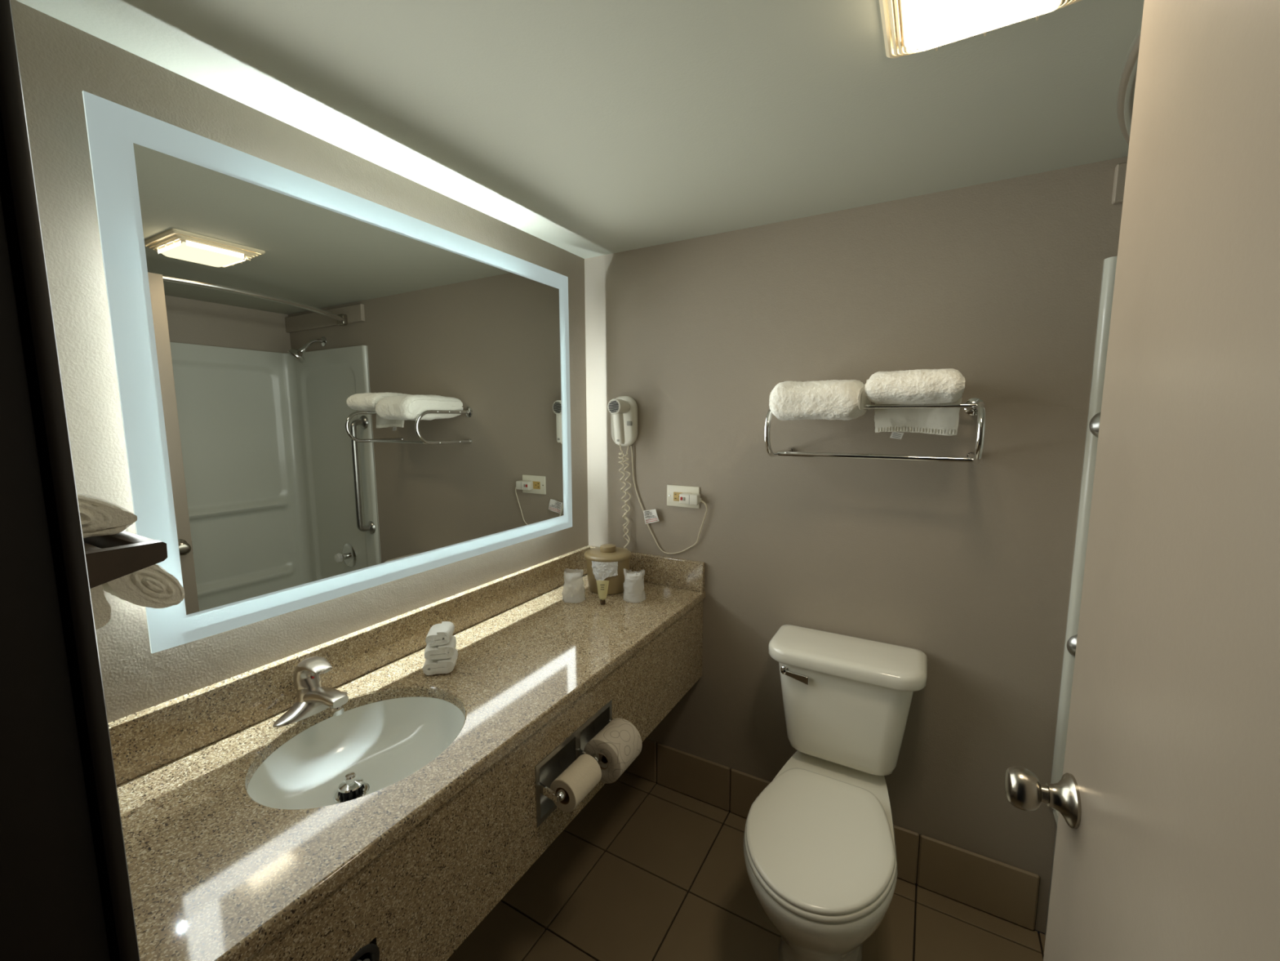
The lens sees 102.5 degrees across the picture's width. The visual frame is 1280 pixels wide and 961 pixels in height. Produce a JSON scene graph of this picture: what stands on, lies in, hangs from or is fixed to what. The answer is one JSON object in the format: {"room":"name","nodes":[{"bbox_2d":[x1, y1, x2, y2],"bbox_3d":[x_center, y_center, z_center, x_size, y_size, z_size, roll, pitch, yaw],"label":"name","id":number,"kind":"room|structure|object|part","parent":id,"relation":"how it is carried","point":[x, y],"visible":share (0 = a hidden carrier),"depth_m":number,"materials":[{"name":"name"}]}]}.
{"room":"hotel bathroom","nodes":[
{"label":"hotel bathroom","id":0,"kind":"room"},
{"bbox_2d":[10,0,588,787],"bbox_3d":[-0.711,0.277,1.553,0.100,2.250,1.965,4,8,29],"label":"wall","id":1,"kind":"structure","parent":0,"point":[59,60],"depth_m":0.99,"materials":[{"name":"beige paint"}]},
{"bbox_2d":[82,90,572,653],"bbox_3d":[-0.623,-0.227,1.466,0.078,0.962,1.283,4,8,29],"label":"backlit mirror","id":2,"kind":"object","parent":1,"relation":"attached to","point":[326,392],"visible":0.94,"depth_m":1.16,"materials":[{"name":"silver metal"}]},
{"bbox_2d":[108,545,592,785],"bbox_3d":[-0.651,0.441,1.551,0.024,0.118,1.745,4,8,29],"label":"backsplash","id":3,"kind":"structure","parent":1,"relation":"attached to","point":[143,741],"depth_m":1.21,"materials":[{"name":"beige stone"}]},
{"bbox_2d":[108,545,705,960],"bbox_3d":[-0.416,0.634,1.440,0.566,0.475,1.745,4,8,29],"label":"countertop","id":4,"kind":"structure","parent":1,"relation":"attached to","point":[410,867],"depth_m":1.05,"materials":[{"name":"beige stone"}]},
{"bbox_2d":[272,656,348,727],"bbox_3d":[-0.738,0.478,1.186,0.156,0.132,0.166,4,8,29],"label":"faucet","id":5,"kind":"object","parent":4,"relation":"on","point":[313,698],"visible":1,"depth_m":1.18,"materials":[{"name":"silver metal"}]},
{"bbox_3d":[-0.760,0.451,1.196,0.106,0.079,0.056,4,8,29],"label":"lever handle","id":6,"kind":"part","parent":5,"relation":"part of","materials":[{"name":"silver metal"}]},
{"bbox_3d":[-0.721,0.502,1.180,0.118,0.046,0.045,4,8,29],"label":"spout","id":7,"kind":"part","parent":5,"relation":"part of","materials":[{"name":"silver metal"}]},
{"bbox_2d":[246,696,465,808],"bbox_3d":[-0.592,0.642,1.123,0.412,0.121,0.461,4,8,29],"label":"washbasin","id":8,"kind":"object","parent":4,"relation":"in","point":[379,744],"visible":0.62,"depth_m":1.21,"materials":[{"name":"white ceramic"}]},
{"bbox_2d":[338,784,363,799],"bbox_3d":[-0.638,0.683,1.133,0.044,0.021,0.042,4,8,29],"label":"drain stopper","id":9,"kind":"object","parent":8,"relation":"on","point":[346,792],"depth_m":1.12,"materials":[{"name":"black"}]},
{"bbox_2d":[350,943,379,960],"bbox_3d":[-0.467,0.804,0.842,0.040,0.095,0.066,4,8,29],"label":"dispenser","id":10,"kind":"object","parent":4,"relation":"attached to","point":[370,952],"visible":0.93,"depth_m":0.85,"materials":[{"name":"silver plastic"}]},
{"bbox_2d":[422,648,457,675],"bbox_3d":[-0.547,0.495,1.409,0.083,0.038,0.086,-2,7,-13],"label":"washcloth","id":11,"kind":"object","parent":4,"relation":"on","point":[431,667],"visible":0.72,"depth_m":1.37,"materials":[{"name":"white fabric"}]},
{"bbox_2d":[424,635,456,659],"bbox_3d":[-0.547,0.456,1.408,0.078,0.036,0.084,-2,7,-16],"label":"washcloth","id":12,"kind":"object","parent":11,"relation":"on","point":[446,651],"visible":0.77,"depth_m":1.37,"materials":[{"name":"white fabric"}]},
{"bbox_2d":[425,621,454,645],"bbox_3d":[-0.547,0.419,1.407,0.066,0.038,0.077,-1,7,-10],"label":"washcloth","id":13,"kind":"object","parent":12,"relation":"on","point":[438,634],"visible":1,"depth_m":1.38,"materials":[{"name":"white fabric"}]},
{"bbox_2d":[534,699,612,826],"bbox_3d":[-0.159,0.723,1.339,0.118,0.155,0.325,4,8,29],"label":"toilet paper holder","id":14,"kind":"object","parent":4,"relation":"attached to","point":[564,754],"visible":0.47,"depth_m":1.33,"materials":[{"name":"silver metal"}]},
{"bbox_3d":[-0.214,0.729,1.200,0.060,0.030,0.007,4,8,29],"label":"arm","id":15,"kind":"part","parent":14,"relation":"part of","materials":[{"name":"silver metal"}]},
{"bbox_2d":[550,753,601,811],"bbox_3d":[-0.155,0.735,1.252,0.077,0.078,0.108,4,8,29],"label":"toilet roll","id":16,"kind":"object","parent":14,"relation":"on","point":[580,777],"visible":0.95,"depth_m":1.22,"materials":[{"name":"beige paper"}]},
{"bbox_3d":[-0.141,0.714,1.327,0.060,0.030,0.007,4,8,29],"label":"arm","id":17,"kind":"part","parent":14,"relation":"part of","materials":[{"name":"silver metal"}]},
{"bbox_2d":[583,717,642,783],"bbox_3d":[-0.073,0.720,1.372,0.115,0.115,0.118,4,8,29],"label":"toilet roll","id":18,"kind":"object","parent":14,"relation":"on","point":[620,741],"visible":0.76,"depth_m":1.33,"materials":[{"name":"white paper"}]},
{"bbox_2d":[595,580,608,604],"bbox_3d":[-0.138,0.413,1.896,0.044,0.089,0.024,4,8,29],"label":"tube","id":19,"kind":"object","parent":4,"relation":"on","point":[602,585],"visible":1,"depth_m":1.89,"materials":[{"name":"beige plastic"}]},
{"bbox_2d":[583,543,631,594],"bbox_3d":[-0.129,0.348,2.058,0.196,0.178,0.188,4,8,29],"label":"ice bucket","id":20,"kind":"object","parent":4,"relation":"on","point":[607,562],"visible":0.98,"depth_m":2.00,"materials":[{"name":"beige plastic"}]},
{"bbox_3d":[-0.128,0.292,2.052,0.196,0.021,0.186,4,8,29],"label":"bucket lid","id":21,"kind":"part","parent":20,"relation":"part of","materials":[{"name":"beige plastic"}]},
{"bbox_3d":[-0.128,0.271,2.049,0.063,0.023,0.063,4,8,29],"label":"lid knob","id":22,"kind":"part","parent":20,"relation":"part of","materials":[{"name":"beige plastic"}]},
{"bbox_2d":[15,0,1144,258],"bbox_3d":[0.413,-0.815,0.777,2.690,0.100,1.965,4,8,29],"label":"ceiling","id":23,"kind":"structure","parent":0,"point":[585,128],"depth_m":1.06,"materials":[{"name":"paint"}]},
{"bbox_2d":[879,0,1082,58],"bbox_3d":[0.516,-0.737,0.754,0.300,0.049,0.292,4,8,29],"label":"ceiling fan light","id":24,"kind":"object","parent":23,"relation":"attached to","point":[922,25],"visible":1,"depth_m":0.81,"materials":[{"name":"beige plastic"}]},
{"bbox_2d":[446,770,1045,960],"bbox_3d":[0.360,1.511,0.956,2.490,0.060,2.000,4,8,29],"label":"floor","id":25,"kind":"structure","parent":0,"point":[646,870],"depth_m":1.68,"materials":[{"name":"brown tile"}]},
{"bbox_2d":[743,624,927,960],"bbox_3d":[0.545,0.988,1.506,0.470,0.845,0.740,4,8,29],"label":"toilet","id":26,"kind":"object","parent":25,"relation":"on","point":[820,848],"visible":1,"depth_m":1.50,"materials":[{"name":"white ceramic"}]},
{"bbox_3d":[0.472,0.622,1.680,0.026,0.026,0.022,4,8,29],"label":"flush lever","id":27,"kind":"part","parent":26,"relation":"part of","materials":[{"name":"silver metal"}]},
{"bbox_3d":[0.500,0.634,1.659,0.088,0.030,0.009,4,8,29],"label":"lever arm","id":28,"kind":"part","parent":26,"relation":"part of","materials":[{"name":"silver metal"}]},
{"bbox_3d":[0.484,0.956,1.395,0.377,0.018,0.481,4,8,29],"label":"seat lid","id":29,"kind":"part","parent":26,"relation":"part of","materials":[{"name":"white plastic"}]},
{"bbox_3d":[0.540,1.191,1.521,0.390,0.438,0.718,4,8,29],"label":"bowl","id":30,"kind":"part","parent":26,"relation":"part of","materials":[{"name":"white ceramic"}]},
{"bbox_3d":[0.673,0.751,1.705,0.410,0.327,0.204,4,8,29],"label":"tank","id":31,"kind":"part","parent":26,"relation":"part of","materials":[{"name":"white ceramic"}]},
{"bbox_3d":[0.668,0.567,1.675,0.470,0.049,0.239,4,8,29],"label":"tank lid","id":32,"kind":"part","parent":26,"relation":"part of","materials":[{"name":"white ceramic"}]},
{"bbox_2d":[1044,809,1058,937],"bbox_3d":[1.210,1.292,0.715,0.796,0.430,1.526,4,8,29],"label":"bathtub","id":33,"kind":"object","parent":25,"relation":"on","point":[1055,812],"visible":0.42,"depth_m":1.55,"materials":[{"name":"grey plastic"}]},
{"bbox_2d":[584,156,1127,933],"bbox_3d":[0.876,0.253,1.723,2.490,2.250,0.100,4,8,29],"label":"wall","id":34,"kind":"structure","parent":0,"point":[967,566],"depth_m":1.68,"materials":[{"name":"beige paint"}]},
{"bbox_2d":[607,395,707,554],"bbox_3d":[0.048,-0.011,2.033,0.432,0.648,0.125,4,8,29],"label":"hair dryer","id":35,"kind":"object","parent":34,"relation":"attached to","point":[623,410],"visible":0.99,"depth_m":2.09,"materials":[{"name":"beige plastic"}]},
{"bbox_2d":[608,400,619,413],"bbox_3d":[-0.103,-0.290,2.016,0.051,0.051,0.001,4,8,28],"label":"grille","id":36,"kind":"object","parent":35,"relation":"attached to","point":[613,405],"depth_m":2.01,"materials":[{"name":"black"}]},
{"bbox_3d":[-0.085,-0.207,2.047,0.046,0.122,0.040,4,8,29],"label":"dryer handle","id":37,"kind":"part","parent":35,"relation":"part of","materials":[{"name":"beige plastic"}]},
{"bbox_3d":[-0.078,0.074,2.123,0.042,0.458,0.078,4,8,29],"label":"coiled cord","id":38,"kind":"part","parent":35,"relation":"part of","materials":[{"name":"beige plastic"}]},
{"bbox_3d":[-0.054,0.078,2.143,0.037,0.445,0.036,4,8,29],"label":"coiled cord","id":39,"kind":"part","parent":35,"relation":"part of","materials":[{"name":"beige plastic"}]},
{"bbox_3d":[0.111,0.084,2.065,0.344,0.437,0.020,4,8,29],"label":"power cord","id":40,"kind":"part","parent":35,"relation":"part of","materials":[{"name":"beige plastic"}]},
{"bbox_2d":[666,484,699,508],"bbox_3d":[0.171,0.064,2.041,0.142,0.086,0.008,4,8,29],"label":"wall outlet","id":41,"kind":"object","parent":34,"relation":"attached to","point":[673,491],"visible":0.78,"depth_m":2.05,"materials":[{"name":"beige plastic"}]},
{"bbox_2d":[673,492,684,501],"bbox_3d":[0.170,0.066,2.039,0.081,0.035,0.003,4,8,29],"label":"receptacle","id":42,"kind":"object","parent":41,"relation":"attached to","point":[676,495],"depth_m":2.05,"materials":[{"name":"beige plastic"}]},
{"bbox_2d":[625,737,1039,930],"bbox_3d":[0.498,1.258,1.997,1.680,0.191,0.012,4,8,29],"label":"baseboard","id":43,"kind":"structure","parent":34,"relation":"attached to","point":[1006,891],"depth_m":1.74,"materials":[{"name":"brown tile"}]},
{"bbox_2d":[764,397,985,464],"bbox_3d":[0.689,-0.154,1.538,0.589,0.184,0.316,4,8,29],"label":"towel rack","id":44,"kind":"object","parent":34,"relation":"attached to","point":[973,406],"visible":0.72,"depth_m":1.47,"materials":[{"name":"silver metal"}]},
{"bbox_3d":[0.455,-0.162,1.670,0.017,0.163,0.314,4,8,29],"label":"frame","id":45,"kind":"part","parent":44,"relation":"part of","materials":[{"name":"silver metal"}]},
{"bbox_2d":[768,379,871,420],"bbox_3d":[0.558,-0.245,1.571,0.251,0.124,0.327,4,8,29],"label":"bath towel","id":46,"kind":"object","parent":44,"relation":"on","point":[832,399],"visible":0.98,"depth_m":1.44,"materials":[{"name":"white fabric"}]},
{"bbox_2d":[864,368,964,439],"bbox_3d":[0.776,-0.212,1.456,0.236,0.191,0.320,4,8,29],"label":"bath towel","id":47,"kind":"object","parent":44,"relation":"on","point":[922,386],"visible":0.97,"depth_m":1.37,"materials":[{"name":"white fabric"}]},
{"bbox_3d":[0.922,-0.131,1.407,0.017,0.163,0.314,4,8,29],"label":"frame","id":48,"kind":"part","parent":44,"relation":"part of","materials":[{"name":"silver metal"}]},
{"bbox_2d":[1111,162,1127,204],"bbox_3d":[1.576,-0.742,1.130,0.805,0.094,0.022,4,8,29],"label":"trim","id":49,"kind":"structure","parent":34,"relation":"attached to","point":[1120,171],"depth_m":1.31,"materials":[{"name":"beige paint"}]},
{"bbox_3d":[-0.040,0.449,0.122,2.490,2.250,0.120,4,8,29],"label":"wall","id":50,"kind":"structure","parent":0,"visible":0},
{"bbox_2d":[0,0,140,960],"bbox_3d":[-0.407,0.456,0.322,0.076,2.190,0.144,4,8,29],"label":"trim","id":51,"kind":"structure","parent":50,"relation":"attached to","point":[65,893],"depth_m":0.31,"materials":[{"name":"brown wood"}]},
{"bbox_2d":[83,530,167,588],"bbox_3d":[-0.819,0.096,0.678,0.489,0.058,0.146,4,8,29],"label":"towel shelf","id":52,"kind":"object","parent":50,"relation":"attached to","point":[108,557],"visible":0.38,"depth_m":0.59,"materials":[{"name":"brown wood"}]},
{"bbox_3d":[-0.811,0.077,0.690,0.449,0.022,0.016,4,8,29],"label":"rail","id":53,"kind":"part","parent":52,"relation":"part of","materials":[{"name":"brown wood"}]},
{"bbox_2d":[76,492,137,537],"bbox_3d":[-0.823,0.030,0.683,0.363,0.074,0.139,4,8,29],"label":"hand towel","id":54,"kind":"object","parent":52,"relation":"on","point":[99,517],"visible":0.37,"depth_m":0.63,"materials":[{"name":"white fabric"}]},
{"bbox_3d":[-0.789,0.072,0.729,0.449,0.022,0.020,4,8,29],"label":"rail","id":55,"kind":"part","parent":52,"relation":"part of","materials":[{"name":"brown wood"}]},
{"bbox_2d":[89,563,184,629],"bbox_3d":[-0.798,0.135,0.744,0.288,0.099,0.132,4,8,29],"label":"hand towel","id":56,"kind":"object","parent":52,"relation":"hanging from","point":[152,586],"visible":0.29,"depth_m":0.69,"materials":[{"name":"white fabric"}]},
{"bbox_2d":[1004,0,1279,960],"bbox_3d":[0.426,0.461,0.396,0.111,2.136,0.792,3,8,25],"label":"door","id":57,"kind":"structure","parent":50,"relation":"in","point":[1166,796],"depth_m":0.48,"materials":[{"name":"paint"}]},
{"bbox_3d":[0.832,0.484,-0.179,0.675,2.250,0.215,4,8,29],"label":"wall","id":58,"kind":"structure","parent":0,"visible":0},
{"bbox_2d":[1115,23,1142,145],"bbox_3d":[0.869,-0.652,0.658,0.332,0.060,1.516,4,8,29],"label":"shower rod","id":59,"kind":"object","parent":58,"relation":"attached to","point":[1126,83],"visible":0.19,"depth_m":0.88,"materials":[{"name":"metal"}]},
{"bbox_3d":[1.541,0.427,0.283,0.100,2.250,1.965,4,8,29],"label":"wall","id":60,"kind":"structure","parent":0,"visible":0},
{"bbox_2d":[1050,256,1117,810],"bbox_3d":[1.204,0.299,0.596,0.808,1.570,1.530,4,8,29],"label":"shower surround","id":61,"kind":"object","parent":60,"relation":"attached to","point":[1110,263],"visible":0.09,"depth_m":1.42,"materials":[{"name":"grey plastic"}]},
{"bbox_2d":[1066,411,1101,657],"bbox_3d":[1.233,0.165,1.373,0.080,0.704,0.085,4,8,29],"label":"grab bar","id":62,"kind":"object","parent":61,"relation":"attached to","point":[1094,425],"visible":0.1,"depth_m":1.39,"materials":[{"name":"silver metal"}]}
]}

